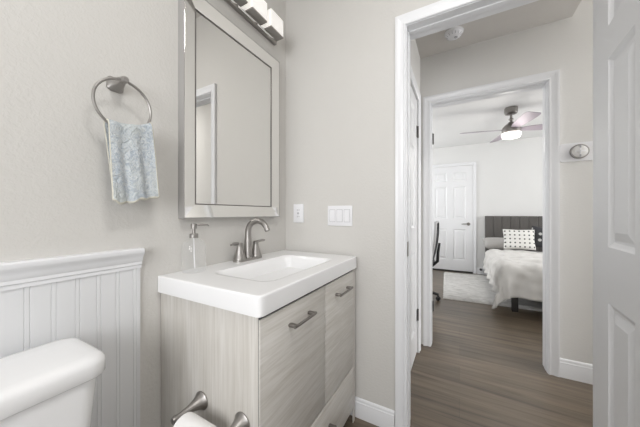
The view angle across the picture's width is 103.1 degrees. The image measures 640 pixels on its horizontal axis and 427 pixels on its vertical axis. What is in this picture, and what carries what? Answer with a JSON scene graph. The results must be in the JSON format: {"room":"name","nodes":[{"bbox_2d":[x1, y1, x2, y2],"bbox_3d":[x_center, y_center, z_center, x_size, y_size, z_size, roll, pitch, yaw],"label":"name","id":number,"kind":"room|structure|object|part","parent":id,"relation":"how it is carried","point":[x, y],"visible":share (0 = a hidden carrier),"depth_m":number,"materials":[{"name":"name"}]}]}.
{"room":"bathroom","nodes":[
{"label":"bathroom","id":0,"kind":"room"},
{"bbox_2d":[0,0,285,426],"bbox_3d":[-0.937,-0.240,0.455,0.110,2.740,2.795,0,0,29],"label":"wall","id":1,"kind":"structure","parent":0,"point":[56,185],"depth_m":0.80,"materials":[{"name":"grey paint"}]},
{"bbox_2d":[0,247,144,290],"bbox_3d":[-1.065,0.155,0.089,0.036,0.070,1.831,0,0,29],"label":"trim","id":2,"kind":"structure","parent":1,"relation":"attached to","point":[16,274],"depth_m":0.71,"materials":[{"name":"white paint"}]},
{"bbox_2d":[91,76,151,123],"bbox_3d":[-0.644,-0.353,0.821,0.070,0.185,0.166,0,0,29],"label":"towel ring","id":3,"kind":"object","parent":1,"relation":"attached to","point":[115,84],"visible":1,"depth_m":0.81,"materials":[{"name":"silver metal"}]},
{"bbox_2d":[103,118,159,204],"bbox_3d":[-0.608,-0.171,0.834,0.046,0.286,0.154,0,0,29],"label":"hand towel","id":4,"kind":"object","parent":3,"relation":"hanging from","point":[131,153],"visible":1,"depth_m":0.81,"materials":[{"name":"blue fabric"}]},
{"bbox_2d":[178,0,279,218],"bbox_3d":[-0.408,-0.449,1.282,0.038,0.938,0.610,0,0,29],"label":"wall mirror","id":5,"kind":"object","parent":1,"relation":"attached to","point":[229,85],"visible":1,"depth_m":1.20,"materials":[{"name":"white mirror"}]},
{"bbox_2d":[196,11,270,205],"bbox_3d":[-0.412,-0.449,1.284,0.012,0.822,0.494,0,0,29],"label":"mirror glass","id":6,"kind":"object","parent":5,"relation":"attached to","point":[233,80],"depth_m":1.23,"materials":[{"name":"silver mirror"}]},
{"bbox_2d":[224,0,282,45],"bbox_3d":[-0.376,-1.062,1.250,0.125,0.155,0.628,0,0,29],"label":"vanity light","id":7,"kind":"object","parent":1,"relation":"attached to","point":[268,23],"visible":1,"depth_m":1.32,"materials":[{"name":"silver metal"}]},
{"bbox_3d":[-0.385,-0.989,1.155,0.048,0.008,0.107,0,0,29],"label":"lamp shade","id":8,"kind":"part","parent":7,"relation":"part of","materials":[{"name":"white glass"}]},
{"bbox_3d":[-0.340,-1.038,1.287,0.095,0.089,0.105,0,0,29],"label":"lamp shade","id":9,"kind":"part","parent":7,"relation":"part of","materials":[{"name":"white glass"}]},
{"bbox_3d":[-0.318,-0.989,1.275,0.048,0.008,0.107,0,0,29],"label":"lamp shade","id":10,"kind":"part","parent":7,"relation":"part of","materials":[{"name":"white glass"}]},
{"bbox_3d":[-0.274,-1.038,1.408,0.095,0.089,0.105,0,0,29],"label":"lamp shade","id":11,"kind":"part","parent":7,"relation":"part of","materials":[{"name":"white glass"}]},
{"bbox_3d":[-0.252,-0.989,1.396,0.048,0.008,0.107,0,0,29],"label":"lamp shade","id":12,"kind":"part","parent":7,"relation":"part of","materials":[{"name":"white glass"}]},
{"bbox_2d":[286,0,440,410],"bbox_3d":[0.787,-0.370,1.167,2.445,3.000,0.114,0,0,29],"label":"wall","id":13,"kind":"structure","parent":0,"point":[340,54],"depth_m":1.43,"materials":[{"name":"grey paint"}]},
{"bbox_2d":[294,204,303,222],"bbox_3d":[-0.136,-0.001,1.604,0.075,0.117,0.009,0,0,29],"label":"wall outlet","id":14,"kind":"object","parent":13,"relation":"attached to","point":[298,208],"visible":1,"depth_m":1.60,"materials":[{"name":"white plastic"}]},
{"bbox_2d":[328,205,351,225],"bbox_3d":[0.114,0.013,1.466,0.155,0.117,0.010,0,0,29],"label":"light switch","id":15,"kind":"object","parent":13,"relation":"attached to","point":[337,215],"visible":1,"depth_m":1.46,"materials":[{"name":"white plastic"}]},
{"bbox_2d":[350,396,394,426],"bbox_3d":[0.079,1.078,1.483,0.700,0.104,0.014,0,0,29],"label":"baseboard","id":16,"kind":"structure","parent":13,"relation":"attached to","point":[378,415],"depth_m":1.36,"materials":[{"name":"white paint"}]},
{"bbox_2d":[395,0,478,426],"bbox_3d":[0.752,0.062,1.111,0.827,2.136,0.019,0,0,29],"label":"trim","id":17,"kind":"structure","parent":13,"relation":"attached to","point":[442,6],"depth_m":1.29,"materials":[{"name":"white paint"}]},
{"bbox_2d":[413,0,538,39],"bbox_3d":[0.816,0.059,1.227,0.838,2.142,0.019,0,0,29],"label":"trim","id":18,"kind":"structure","parent":13,"relation":"attached to","point":[537,0],"depth_m":1.24,"materials":[{"name":"white paint"}]},
{"bbox_2d":[406,0,595,426],"bbox_3d":[0.784,0.086,1.169,0.732,2.089,0.122,0,0,29],"label":"trim","id":19,"kind":"structure","parent":13,"relation":"attached to","point":[479,9],"depth_m":1.29,"materials":[{"name":"white paint"}]},
{"bbox_3d":[0.453,0.182,1.309,0.003,0.075,0.028,0,0,29],"label":"strike plate","id":20,"kind":"part","parent":19,"relation":"part of","materials":[{"name":"silver metal"}]},
{"bbox_2d":[596,0,639,426],"bbox_3d":[0.806,0.103,0.649,0.176,2.030,0.714,0,0,29],"label":"door","id":21,"kind":"structure","parent":13,"relation":"in","point":[617,21],"depth_m":0.78,"materials":[{"name":"white paint"}]},
{"bbox_2d":[411,39,419,352],"bbox_3d":[0.611,-0.107,1.837,0.100,2.475,0.891,0,0,29],"label":"wall","id":22,"kind":"structure","parent":0,"point":[415,58],"depth_m":2.06,"materials":[{"name":"white paint"}]},
{"bbox_2d":[411,87,418,368],"bbox_3d":[0.630,0.103,1.782,0.064,2.030,0.658,0,0,29],"label":"door","id":23,"kind":"structure","parent":22,"relation":"in","point":[414,128],"depth_m":1.95,"materials":[{"name":"white paint"}]},
{"bbox_2d":[411,67,420,352],"bbox_3d":[0.642,0.076,1.770,0.019,2.107,0.774,0,0,29],"label":"trim","id":24,"kind":"structure","parent":22,"relation":"attached to","point":[413,80],"depth_m":2.06,"materials":[{"name":"white paint"}]},
{"bbox_2d":[343,270,592,426],"bbox_3d":[1.286,1.180,1.718,6.600,0.100,7.550,0,0,29],"label":"floor","id":25,"kind":"structure","parent":0,"point":[482,366],"depth_m":1.74,"materials":[{"name":"brown wood"}]},
{"bbox_2d":[0,338,104,426],"bbox_3d":[-0.486,0.733,0.349,0.724,0.794,0.452,0,0,29],"label":"toilet","id":26,"kind":"object","parent":25,"relation":"on","point":[52,384],"visible":1,"depth_m":0.55,"materials":[{"name":"white ceramic"}]},
{"bbox_3d":[-0.711,0.559,0.473,0.196,0.342,0.424,0,0,29],"label":"tank","id":27,"kind":"part","parent":26,"relation":"part of","materials":[{"name":"white ceramic"}]},
{"bbox_2d":[161,269,354,426],"bbox_3d":[-0.189,0.714,1.168,0.526,0.832,0.760,0,0,29],"label":"vanity cabinet","id":28,"kind":"object","parent":25,"relation":"on","point":[293,365],"visible":0.91,"depth_m":0.88,"materials":[{"name":"beige wood"}]},
{"bbox_3d":[-0.386,0.671,0.852,0.484,0.747,0.016,0,0,29],"label":"panel","id":29,"kind":"part","parent":28,"relation":"part of","materials":[{"name":"beige wood"}]},
{"bbox_2d":[170,391,249,426],"bbox_3d":[-0.336,0.622,0.757,0.245,0.060,0.100,0,0,29],"label":"paper holder","id":30,"kind":"object","parent":28,"relation":"attached to","point":[200,402],"visible":0.88,"depth_m":0.79,"materials":[{"name":"silver metal"}]},
{"bbox_3d":[-0.417,0.622,0.802,0.060,0.060,0.100,0,0,29],"label":"post","id":31,"kind":"part","parent":30,"relation":"part of","materials":[{"name":"silver metal"}]},
{"bbox_2d":[173,412,216,426],"bbox_3d":[-0.360,0.636,0.727,0.106,0.082,0.082,0,0,29],"label":"toilet paper roll","id":32,"kind":"object","parent":30,"relation":"hanging from","point":[189,419],"visible":1,"depth_m":0.73,"materials":[{"name":"white paper"}]},
{"bbox_3d":[-0.255,0.622,0.713,0.060,0.060,0.100,0,0,29],"label":"post","id":33,"kind":"part","parent":30,"relation":"part of","materials":[{"name":"silver metal"}]},
{"bbox_2d":[158,250,355,317],"bbox_3d":[-0.202,0.286,1.175,0.501,0.105,0.779,0,0,29],"label":"sink","id":34,"kind":"object","parent":28,"relation":"in","point":[256,288],"visible":0.97,"depth_m":0.93,"materials":[{"name":"white ceramic"}]},
{"bbox_2d":[189,224,208,267],"bbox_3d":[-0.510,0.137,1.028,0.088,0.192,0.088,0,0,5],"label":"soap dispenser","id":35,"kind":"object","parent":34,"relation":"on","point":[193,234],"visible":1,"depth_m":1.02,"materials":[{"name":"silver glass"}]},
{"bbox_2d":[230,218,269,262],"bbox_3d":[-0.349,0.128,1.293,0.184,0.212,0.183,0,0,-12],"label":"faucet","id":36,"kind":"object","parent":34,"relation":"on","point":[249,253],"visible":1,"depth_m":1.27,"materials":[{"name":"silver metal"}]},
{"bbox_3d":[-0.393,0.184,1.244,0.059,0.084,0.059,0,0,29],"label":"handle","id":37,"kind":"part","parent":36,"relation":"part of","materials":[{"name":"silver metal"}]},
{"bbox_3d":[-0.366,0.228,1.293,0.060,0.012,0.176,0,0,29],"label":"plate","id":38,"kind":"part","parent":36,"relation":"part of","materials":[{"name":"silver metal"}]},
{"bbox_3d":[-0.315,0.123,1.265,0.162,0.202,0.047,0,0,29],"label":"spout","id":39,"kind":"part","parent":36,"relation":"part of","materials":[{"name":"silver metal"}]},
{"bbox_3d":[-0.339,0.184,1.342,0.059,0.084,0.059,0,0,29],"label":"handle","id":40,"kind":"part","parent":36,"relation":"part of","materials":[{"name":"silver metal"}]},
{"bbox_3d":[-0.078,0.560,0.901,0.006,0.509,0.398,0,0,29],"label":"door","id":41,"kind":"part","parent":28,"relation":"part of","materials":[{"name":"beige wood"}]},
{"bbox_3d":[-0.059,0.373,0.898,0.038,0.012,0.139,0,0,29],"label":"handle","id":42,"kind":"part","parent":28,"relation":"part of","materials":[{"name":"silver metal"}]},
{"bbox_3d":[-0.005,0.313,1.067,0.018,0.030,0.728,0,0,29],"label":"rail","id":43,"kind":"part","parent":28,"relation":"part of","materials":[{"name":"grey"}]},
{"bbox_3d":[0.002,0.933,1.046,0.006,0.224,0.729,0,0,29],"label":"drawer","id":44,"kind":"part","parent":28,"relation":"part of","materials":[{"name":"beige wood"}]},
{"bbox_3d":[0.099,0.560,1.224,0.006,0.509,0.324,0,0,29],"label":"door","id":45,"kind":"part","parent":28,"relation":"part of","materials":[{"name":"beige wood"}]},
{"bbox_3d":[0.118,0.373,1.221,0.038,0.012,0.146,0,0,29],"label":"handle","id":46,"kind":"part","parent":28,"relation":"part of","materials":[{"name":"silver metal"}]},
{"bbox_3d":[0.183,0.714,1.381,0.005,0.832,0.028,0,0,29],"label":"leg","id":47,"kind":"part","parent":28,"relation":"part of","materials":[{"name":"beige wood"}]},
{"bbox_2d":[432,221,440,300],"bbox_3d":[1.325,0.615,3.490,0.610,1.028,0.626,0,0,29],"label":"office chair","id":48,"kind":"object","parent":25,"relation":"on","point":[435,243],"visible":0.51,"depth_m":3.28,"materials":[{"name":"black plastic"}]},
{"bbox_3d":[1.524,0.355,3.385,0.094,0.508,0.520,0,0,29],"label":"frame","id":49,"kind":"part","parent":48,"relation":"part of","materials":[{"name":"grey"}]},
{"bbox_3d":[1.530,0.355,3.381,0.102,0.470,0.470,0,0,29],"label":"backrest","id":50,"kind":"part","parent":48,"relation":"part of","materials":[{"name":"grey plastic"}]},
{"bbox_2d":[443,272,542,311],"bbox_3d":[2.506,1.109,3.848,1.154,0.040,1.622,0,0,26],"label":"shag rug","id":51,"kind":"object","parent":25,"relation":"on","point":[474,288],"visible":0.64,"depth_m":3.58,"materials":[{"name":"white carpet"}]},
{"bbox_2d":[485,216,542,311],"bbox_3d":[3.225,0.588,3.462,1.500,1.085,1.975,0,0,29],"label":"bed","id":52,"kind":"object","parent":25,"relation":"on","point":[494,225],"visible":0.24,"depth_m":4.43,"materials":[{"name":"grey fabric"}]},
{"bbox_2d":[482,237,525,249],"bbox_3d":[3.116,0.512,4.301,0.600,0.194,0.301,0,0,25],"label":"pillow","id":53,"kind":"object","parent":52,"relation":"on","point":[492,242],"visible":0.52,"depth_m":4.27,"materials":[{"name":"grey fabric"}]},
{"bbox_2d":[483,249,542,308],"bbox_3d":[3.073,0.825,3.196,1.675,0.524,1.696,0,0,29],"label":"comforter","id":54,"kind":"object","parent":52,"relation":"on","point":[511,273],"visible":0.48,"depth_m":2.87,"materials":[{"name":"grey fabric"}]},
{"bbox_2d":[503,229,535,249],"bbox_3d":[3.136,0.408,4.006,0.410,0.310,0.150,0,0,25],"label":"dotted pillow","id":55,"kind":"object","parent":54,"relation":"on","point":[513,239],"visible":1,"depth_m":3.96,"materials":[{"name":"fabric"}]},
{"bbox_2d":[532,226,542,247],"bbox_3d":[3.496,0.385,3.933,0.429,0.378,0.150,0,0,37],"label":"pillow","id":56,"kind":"object","parent":54,"relation":"on","point":[538,234],"visible":0.23,"depth_m":3.95,"materials":[{"name":"fabric"}]},
{"bbox_3d":[3.684,0.438,4.297,1.500,0.785,0.070,0,0,29],"label":"headboard","id":57,"kind":"part","parent":52,"relation":"part of","materials":[{"name":"grey fabric"}]},
{"bbox_3d":[2.253,1.025,2.938,0.060,0.210,0.060,0,0,29],"label":"leg","id":58,"kind":"part","parent":52,"relation":"part of","materials":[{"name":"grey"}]},
{"bbox_2d":[432,136,542,273],"bbox_3d":[3.246,-0.090,4.663,5.000,2.440,0.100,0,0,29],"label":"wall","id":59,"kind":"structure","parent":0,"point":[509,173],"depth_m":4.58,"materials":[{"name":"white paint"}]},
{"bbox_2d":[432,165,472,271],"bbox_3d":[2.541,0.095,4.968,0.760,2.010,0.092,0,0,29],"label":"door","id":60,"kind":"structure","parent":59,"relation":"in","point":[452,187],"depth_m":4.95,"materials":[{"name":"white paint"}]},
{"bbox_2d":[432,268,472,272],"bbox_3d":[2.547,1.119,4.981,0.770,0.022,0.016,0,0,29],"label":"trim","id":61,"kind":"structure","parent":59,"relation":"attached to","point":[432,268],"depth_m":4.95,"materials":[{"name":"black plastic"}]},
{"bbox_2d":[432,161,475,273],"bbox_3d":[2.546,0.076,4.980,0.884,2.107,0.019,0,0,29],"label":"trim","id":62,"kind":"structure","parent":59,"relation":"attached to","point":[463,163],"depth_m":4.79,"materials":[{"name":"white paint"}]},
{"bbox_2d":[477,268,486,274],"bbox_3d":[4.131,1.072,4.112,2.718,0.116,0.014,0,0,29],"label":"baseboard","id":63,"kind":"structure","parent":59,"relation":"attached to","point":[478,270],"depth_m":4.72,"materials":[{"name":"white paint"}]},
{"bbox_2d":[432,89,542,148],"bbox_3d":[2.491,-1.360,3.289,5.000,0.100,3.236,0,0,29],"label":"ceiling","id":64,"kind":"structure","parent":0,"point":[448,122],"depth_m":3.54,"materials":[{"name":"white paint"}]},
{"bbox_2d":[460,106,542,142],"bbox_3d":[2.369,-1.121,3.149,0.867,0.378,0.867,0,0,-28],"label":"ceiling fan","id":65,"kind":"object","parent":64,"relation":"hanging from","point":[512,130],"visible":0.98,"depth_m":3.08,"materials":[{"name":"grey wood"}]},
{"bbox_3d":[2.062,-1.042,3.241,0.480,0.037,0.138,0,0,17],"label":"blade","id":66,"kind":"part","parent":65,"relation":"part of","materials":[{"name":"grey wood"}]},
{"bbox_3d":[2.461,-1.042,3.455,0.138,0.037,0.480,0,0,17],"label":"blade","id":67,"kind":"part","parent":65,"relation":"part of","materials":[{"name":"grey wood"}]},
{"bbox_3d":[2.369,-0.965,3.149,0.202,0.066,0.202,0,0,29],"label":"lamp shade","id":68,"kind":"part","parent":65,"relation":"part of","materials":[{"name":"white glass"}]},
{"bbox_3d":[2.369,-1.065,3.149,0.194,0.134,0.194,0,0,29],"label":"motor","id":69,"kind":"part","parent":65,"relation":"part of","materials":[{"name":"silver metal"}]},
{"bbox_3d":[2.276,-1.042,2.842,0.138,0.037,0.480,0,0,17],"label":"blade","id":70,"kind":"part","parent":65,"relation":"part of","materials":[{"name":"grey wood"}]},
{"bbox_3d":[2.675,-1.042,3.056,0.480,0.037,0.138,0,0,17],"label":"blade","id":71,"kind":"part","parent":65,"relation":"part of","materials":[{"name":"grey wood"}]},
{"bbox_2d":[415,0,580,57],"bbox_3d":[1.037,-1.528,1.603,1.073,0.365,0.891,0,0,29],"label":"ceiling","id":72,"kind":"structure","parent":0,"point":[537,13],"depth_m":1.81,"materials":[{"name":"grey paint"}]},
{"bbox_2d":[444,26,463,40],"bbox_3d":[0.994,-1.322,1.884,0.128,0.045,0.128,0,0,29],"label":"smoke detector","id":73,"kind":"object","parent":72,"relation":"attached to","point":[453,33],"visible":0.99,"depth_m":1.85,"materials":[{"name":"white plastic"}]},
{"bbox_2d":[420,0,592,363],"bbox_3d":[1.794,-0.370,1.761,5.250,3.000,0.114,0,0,29],"label":"wall","id":74,"kind":"structure","parent":0,"point":[566,45],"depth_m":1.75,"materials":[{"name":"white paint"}]},
{"bbox_2d":[423,69,559,376],"bbox_3d":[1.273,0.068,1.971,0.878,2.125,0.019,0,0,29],"label":"trim","id":75,"kind":"structure","parent":74,"relation":"attached to","point":[553,77],"depth_m":1.78,"materials":[{"name":"white paint"}]},
{"bbox_2d":[560,358,592,384],"bbox_3d":[2.796,1.066,1.137,2.594,0.128,0.014,0,0,29],"label":"baseboard","id":76,"kind":"structure","parent":74,"relation":"attached to","point":[569,369],"depth_m":1.71,"materials":[{"name":"white paint"}]},
{"bbox_2d":[560,141,592,161],"bbox_3d":[1.732,-0.417,1.708,0.172,0.126,0.037,0,0,29],"label":"thermostat","id":77,"kind":"object","parent":74,"relation":"attached to","point":[580,151],"visible":0.98,"depth_m":1.71,"materials":[{"name":"white plastic"}]}
]}

